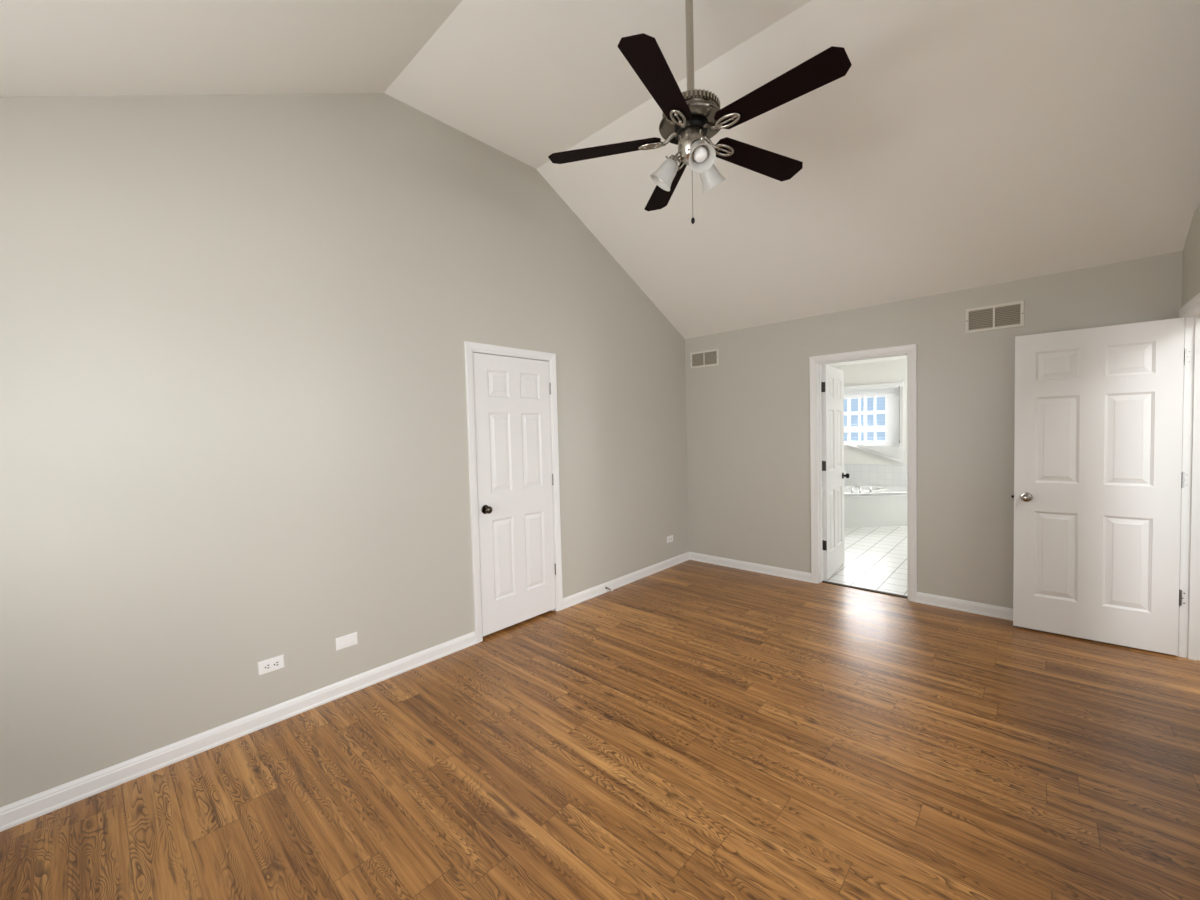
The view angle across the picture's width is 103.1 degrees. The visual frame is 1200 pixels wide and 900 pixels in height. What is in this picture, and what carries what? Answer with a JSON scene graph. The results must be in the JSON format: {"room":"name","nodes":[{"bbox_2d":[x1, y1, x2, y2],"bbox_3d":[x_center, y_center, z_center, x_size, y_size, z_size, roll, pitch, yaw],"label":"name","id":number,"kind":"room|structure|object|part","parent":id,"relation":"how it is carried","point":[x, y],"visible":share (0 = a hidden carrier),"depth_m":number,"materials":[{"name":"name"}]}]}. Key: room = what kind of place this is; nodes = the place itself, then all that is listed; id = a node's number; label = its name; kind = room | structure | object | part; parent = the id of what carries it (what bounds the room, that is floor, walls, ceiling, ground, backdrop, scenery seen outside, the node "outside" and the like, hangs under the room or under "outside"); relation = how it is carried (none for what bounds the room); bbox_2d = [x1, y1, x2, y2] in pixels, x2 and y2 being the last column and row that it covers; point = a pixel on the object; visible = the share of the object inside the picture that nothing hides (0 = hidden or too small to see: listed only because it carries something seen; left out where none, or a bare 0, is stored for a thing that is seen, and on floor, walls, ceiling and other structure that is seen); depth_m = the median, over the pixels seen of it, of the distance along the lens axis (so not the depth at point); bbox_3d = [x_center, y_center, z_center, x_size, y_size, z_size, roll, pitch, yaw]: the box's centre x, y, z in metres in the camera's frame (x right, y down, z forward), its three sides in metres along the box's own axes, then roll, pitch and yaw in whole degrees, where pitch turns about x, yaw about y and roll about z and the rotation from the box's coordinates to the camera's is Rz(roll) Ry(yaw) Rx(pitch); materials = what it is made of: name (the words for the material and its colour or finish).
{"room":"empty bedroom","nodes":[
{"label":"empty bedroom","id":0,"kind":"room"},
{"bbox_2d":[0,93,688,806],"bbox_3d":[-0.933,-0.405,3.337,0.115,3.512,5.455,1,3,43],"label":"wall","id":1,"kind":"structure","parent":0,"point":[234,329],"depth_m":2.40,"materials":[{"name":"beige paint"}]},
{"bbox_2d":[0,631,475,831],"bbox_3d":[-1.741,1.366,2.381,0.017,0.085,2.571,1,3,43],"label":"baseboard","id":2,"kind":"structure","parent":1,"relation":"attached to","point":[16,813],"depth_m":2.24,"materials":[{"name":"white paint"}]},
{"bbox_2d":[258,654,284,675],"bbox_3d":[-1.686,1.105,2.445,0.008,0.070,0.114,1,3,43],"label":"wall outlet","id":3,"kind":"object","parent":1,"relation":"attached to","point":[275,663],"visible":1,"depth_m":2.44,"materials":[{"name":"white plastic"}]},
{"bbox_2d":[264,663,270,669],"bbox_3d":[-1.697,1.106,2.429,0.003,0.034,0.027,1,3,43],"label":"receptacle","id":4,"kind":"object","parent":3,"relation":"attached to","point":[267,666],"depth_m":2.43,"materials":[{"name":"white plastic"}]},
{"bbox_2d":[273,660,279,666],"bbox_3d":[-1.671,1.104,2.457,0.003,0.034,0.027,1,3,43],"label":"receptacle","id":5,"kind":"object","parent":3,"relation":"attached to","point":[276,663],"depth_m":2.46,"materials":[{"name":"white plastic"}]},
{"bbox_2d":[336,632,357,650],"bbox_3d":[-1.441,1.090,2.711,0.007,0.070,0.114,1,3,43],"label":"blank wall plate","id":6,"kind":"object","parent":1,"relation":"attached to","point":[349,640],"visible":1,"depth_m":2.71,"materials":[{"name":"white plastic"}]},
{"bbox_2d":[464,341,562,643],"bbox_3d":[-0.658,0.286,3.629,0.132,2.096,0.825,1,3,43],"label":"door frame","id":7,"kind":"structure","parent":1,"relation":"attached to","point":[470,347],"depth_m":3.35,"materials":[{"name":"white paint"}]},
{"bbox_2d":[473,353,555,635],"bbox_3d":[-0.632,0.308,3.613,0.163,2.004,0.704,1,3,43],"label":"door","id":8,"kind":"structure","parent":1,"relation":"in","point":[515,481],"depth_m":3.58,"materials":[{"name":"white paint"}]},
{"bbox_3d":[-0.790,0.423,3.363,0.056,0.054,0.054,1,3,43],"label":"knob","id":9,"kind":"part","parent":8,"relation":"part of","materials":[{"name":"brown metal"}]},
{"bbox_2d":[563,552,688,608],"bbox_3d":[0.348,1.230,4.644,0.017,0.085,1.944,1,3,43],"label":"baseboard","id":10,"kind":"structure","parent":1,"relation":"attached to","point":[574,599],"depth_m":4.49,"materials":[{"name":"white paint"}]},
{"bbox_2d":[667,535,672,542],"bbox_3d":[0.750,0.951,5.084,0.008,0.070,0.114,1,3,43],"label":"wall outlet","id":11,"kind":"object","parent":1,"relation":"attached to","point":[669,538],"visible":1,"depth_m":5.07,"materials":[{"name":"white plastic"}]},
{"bbox_2d":[0,526,1199,899],"bbox_3d":[2.387,1.313,3.191,5.215,0.084,9.590,1,3,43],"label":"floor","id":12,"kind":"structure","parent":0,"point":[689,729],"depth_m":2.02,"materials":[{"name":"brown wood"}]},
{"bbox_2d":[822,483,906,527],"bbox_3d":[3.781,0.853,6.785,2.146,0.500,2.146,1,3,43],"label":"bathtub","id":13,"kind":"object","parent":12,"relation":"on","point":[885,505],"visible":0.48,"depth_m":6.81,"materials":[{"name":"white ceramic"}]},
{"bbox_2d":[848,486,871,492],"bbox_3d":[3.759,0.564,6.886,0.328,0.094,0.135,-2,2,-2],"label":"tub faucet","id":14,"kind":"object","parent":13,"relation":"on","point":[851,488],"visible":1,"depth_m":6.84,"materials":[{"name":"silver metal"}]},
{"bbox_3d":[3.692,0.565,6.888,0.183,0.094,0.051,1,3,43],"label":"spout","id":15,"kind":"part","parent":14,"relation":"part of","materials":[{"name":"silver metal"}]},
{"bbox_2d":[822,483,906,496],"bbox_3d":[3.777,0.812,6.864,2.032,0.424,2.032,1,3,43],"label":"basin","id":16,"kind":"object","parent":13,"relation":"in","point":[877,491],"depth_m":6.93,"materials":[{"name":"white ceramic"}]},
{"bbox_2d":[822,581,906,597],"bbox_3d":[2.336,1.233,4.229,0.703,0.010,0.051,1,3,43],"label":"threshold","id":17,"kind":"object","parent":12,"relation":"on","point":[827,582],"visible":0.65,"depth_m":4.20,"materials":[{"name":"brown wood"}]},
{"bbox_2d":[0,0,1199,367],"bbox_3d":[2.043,-1.751,3.324,4.490,1.171,9.590,1,3,43],"label":"ceiling","id":18,"kind":"structure","parent":0,"point":[962,144],"depth_m":2.62,"materials":[{"name":"paint"}]},
{"bbox_2d":[548,0,851,223],"bbox_3d":[0.426,-1.579,2.075,1.216,1.138,1.256,1,3,43],"label":"ceiling fan","id":19,"kind":"object","parent":18,"relation":"hanging from","point":[691,117],"visible":1,"depth_m":2.01,"materials":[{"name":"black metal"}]},
{"bbox_3d":[0.021,-1.372,2.184,0.515,0.006,0.136,-3,14,10],"label":"blade","id":20,"kind":"part","parent":19,"relation":"part of","materials":[{"name":"brown wood"}]},
{"bbox_3d":[0.224,-1.362,1.770,0.136,0.006,0.515,13,11,26],"label":"blade","id":21,"kind":"part","parent":19,"relation":"part of","materials":[{"name":"brown wood"}]},
{"bbox_3d":[0.285,-1.247,2.156,0.126,0.132,0.110,1,3,43],"label":"lamp shade","id":22,"kind":"part","parent":19,"relation":"part of","materials":[{"name":"white glass"}]},
{"bbox_3d":[0.351,-1.393,2.505,0.136,0.006,0.515,-14,2,-8],"label":"blade","id":23,"kind":"part","parent":19,"relation":"part of","materials":[{"name":"brown wood"}]},
{"bbox_3d":[0.412,-1.163,2.125,0.003,0.250,0.003,1,3,43],"label":"pull chain","id":24,"kind":"part","parent":19,"relation":"part of","materials":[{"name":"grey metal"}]},
{"bbox_3d":[0.420,-1.257,2.007,0.070,0.089,0.067,1,3,43],"label":"bulb","id":25,"kind":"part","parent":19,"relation":"part of","materials":[{"name":"white glass"}]},
{"bbox_3d":[0.422,-1.244,1.991,0.121,0.132,0.119,1,3,43],"label":"lamp shade","id":26,"kind":"part","parent":19,"relation":"part of","materials":[{"name":"white glass"}]},
{"bbox_3d":[0.516,-1.254,2.192,0.112,0.132,0.128,1,3,43],"label":"lamp shade","id":27,"kind":"part","parent":19,"relation":"part of","materials":[{"name":"white glass"}]},
{"bbox_3d":[0.759,-1.395,2.290,0.515,0.006,0.136,0,-11,-26],"label":"blade","id":28,"kind":"part","parent":19,"relation":"part of","materials":[{"name":"brown wood"}]},
{"bbox_3d":[0.681,-1.376,1.836,0.136,0.006,0.515,13,-7,-44],"label":"blade","id":29,"kind":"part","parent":19,"relation":"part of","materials":[{"name":"brown wood"}]},
{"bbox_2d":[821,359,906,464],"bbox_3d":[5.056,-0.169,7.092,3.830,2.461,0.115,1,3,43],"label":"wall","id":30,"kind":"structure","parent":0,"point":[890,370],"depth_m":7.59,"materials":[{"name":"paint"}]},
{"bbox_2d":[822,464,906,486],"bbox_3d":[4.549,0.400,7.505,2.300,0.336,0.016,1,3,43],"label":"tile","id":31,"kind":"structure","parent":30,"relation":"attached to","point":[861,474],"depth_m":7.62,"materials":[{"name":"white tile"}]},
{"bbox_2d":[844,380,903,449],"bbox_3d":[4.271,-0.549,7.770,1.196,1.076,0.150,1,3,43],"label":"window","id":32,"kind":"structure","parent":30,"relation":"in","point":[889,412],"depth_m":7.62,"materials":[{"name":"white paint"}]},
{"bbox_3d":[4.283,-0.061,7.788,1.140,0.024,0.150,1,3,43],"label":"sill","id":33,"kind":"part","parent":32,"relation":"part of","materials":[{"name":"white paint"}]},
{"bbox_2d":[844,382,902,462],"bbox_3d":[4.206,-0.423,7.705,1.175,1.232,0.072,1,3,43],"label":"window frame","id":34,"kind":"structure","parent":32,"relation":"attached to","point":[896,452],"depth_m":7.47,"materials":[{"name":"white"}]},
{"bbox_3d":[4.195,-1.007,7.687,1.175,0.065,0.061,1,3,43],"label":"head rail","id":35,"kind":"part","parent":34,"relation":"part of","materials":[{"name":"white"}]},
{"bbox_3d":[4.222,0.051,7.727,1.175,0.282,0.030,1,3,43],"label":"rail","id":36,"kind":"part","parent":34,"relation":"part of","materials":[{"name":"white"}]},
{"bbox_3d":[4.585,-0.411,7.337,0.003,1.129,0.003,1,3,43],"label":"ladder cord","id":37,"kind":"part","parent":34,"relation":"part of","materials":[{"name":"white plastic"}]},
{"bbox_2d":[685,251,1182,608],"bbox_3d":[2.305,0.009,4.166,3.754,2.461,0.115,1,3,43],"label":"wall","id":38,"kind":"structure","parent":0,"point":[748,414],"depth_m":3.80,"materials":[{"name":"beige paint"}]},
{"bbox_2d":[690,349,718,368],"bbox_3d":[1.118,-0.980,5.117,0.339,0.174,0.010,1,3,43],"label":"air vent","id":39,"kind":"object","parent":38,"relation":"in","point":[706,358],"visible":1,"depth_m":5.11,"materials":[{"name":"metal"}]},
{"bbox_2d":[689,552,810,582],"bbox_3d":[1.486,1.192,4.904,1.337,0.085,0.017,1,3,43],"label":"baseboard","id":40,"kind":"structure","parent":38,"relation":"attached to","point":[759,568],"depth_m":4.84,"materials":[{"name":"white paint"}]},
{"bbox_2d":[821,364,849,578],"bbox_3d":[2.312,0.198,4.713,0.163,2.014,0.734,0,3,39],"label":"door","id":41,"kind":"structure","parent":38,"relation":"in","point":[832,384],"depth_m":4.65,"materials":[{"name":"white paint"}]},
{"bbox_2d":[809,344,916,601],"bbox_3d":[2.301,0.191,4.180,0.829,2.096,0.149,1,3,43],"label":"door frame","id":42,"kind":"structure","parent":38,"relation":"attached to","point":[815,362],"depth_m":4.11,"materials":[{"name":"white paint"}]},
{"bbox_2d":[916,592,1012,620],"bbox_3d":[3.086,1.206,3.428,1.358,0.085,0.017,1,3,43],"label":"baseboard","id":43,"kind":"structure","parent":38,"relation":"attached to","point":[1006,613],"depth_m":3.67,"materials":[{"name":"white paint"}]},
{"bbox_2d":[965,300,1024,333],"bbox_3d":[2.885,-0.971,3.487,0.334,0.182,0.010,1,3,43],"label":"air vent","id":44,"kind":"object","parent":38,"relation":"in","point":[1005,315],"visible":1,"depth_m":3.48,"materials":[{"name":"metal"}]},
{"bbox_2d":[1182,206,1199,305],"bbox_3d":[1.742,-0.381,0.869,0.115,3.512,5.455,1,3,43],"label":"wall","id":45,"kind":"structure","parent":0,"point":[1190,264],"depth_m":2.70,"materials":[{"name":"beige paint"}]},
{"bbox_2d":[1011,317,1189,655],"bbox_3d":[3.203,0.229,3.091,0.803,2.028,0.163,0,3,40],"label":"door","id":46,"kind":"structure","parent":45,"relation":"in","point":[1099,476],"depth_m":3.06,"materials":[{"name":"white paint"}]},
{"bbox_3d":[2.925,0.328,3.264,0.054,0.054,0.056,0,3,40],"label":"knob","id":47,"kind":"part","parent":46,"relation":"part of","materials":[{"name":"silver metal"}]},
{"bbox_2d":[1178,293,1199,660],"bbox_3d":[3.282,0.221,2.544,0.149,2.108,0.876,1,3,43],"label":"door frame","id":48,"kind":"structure","parent":45,"relation":"attached to","point":[1189,575],"depth_m":2.83,"materials":[{"name":"white paint"}]}
]}

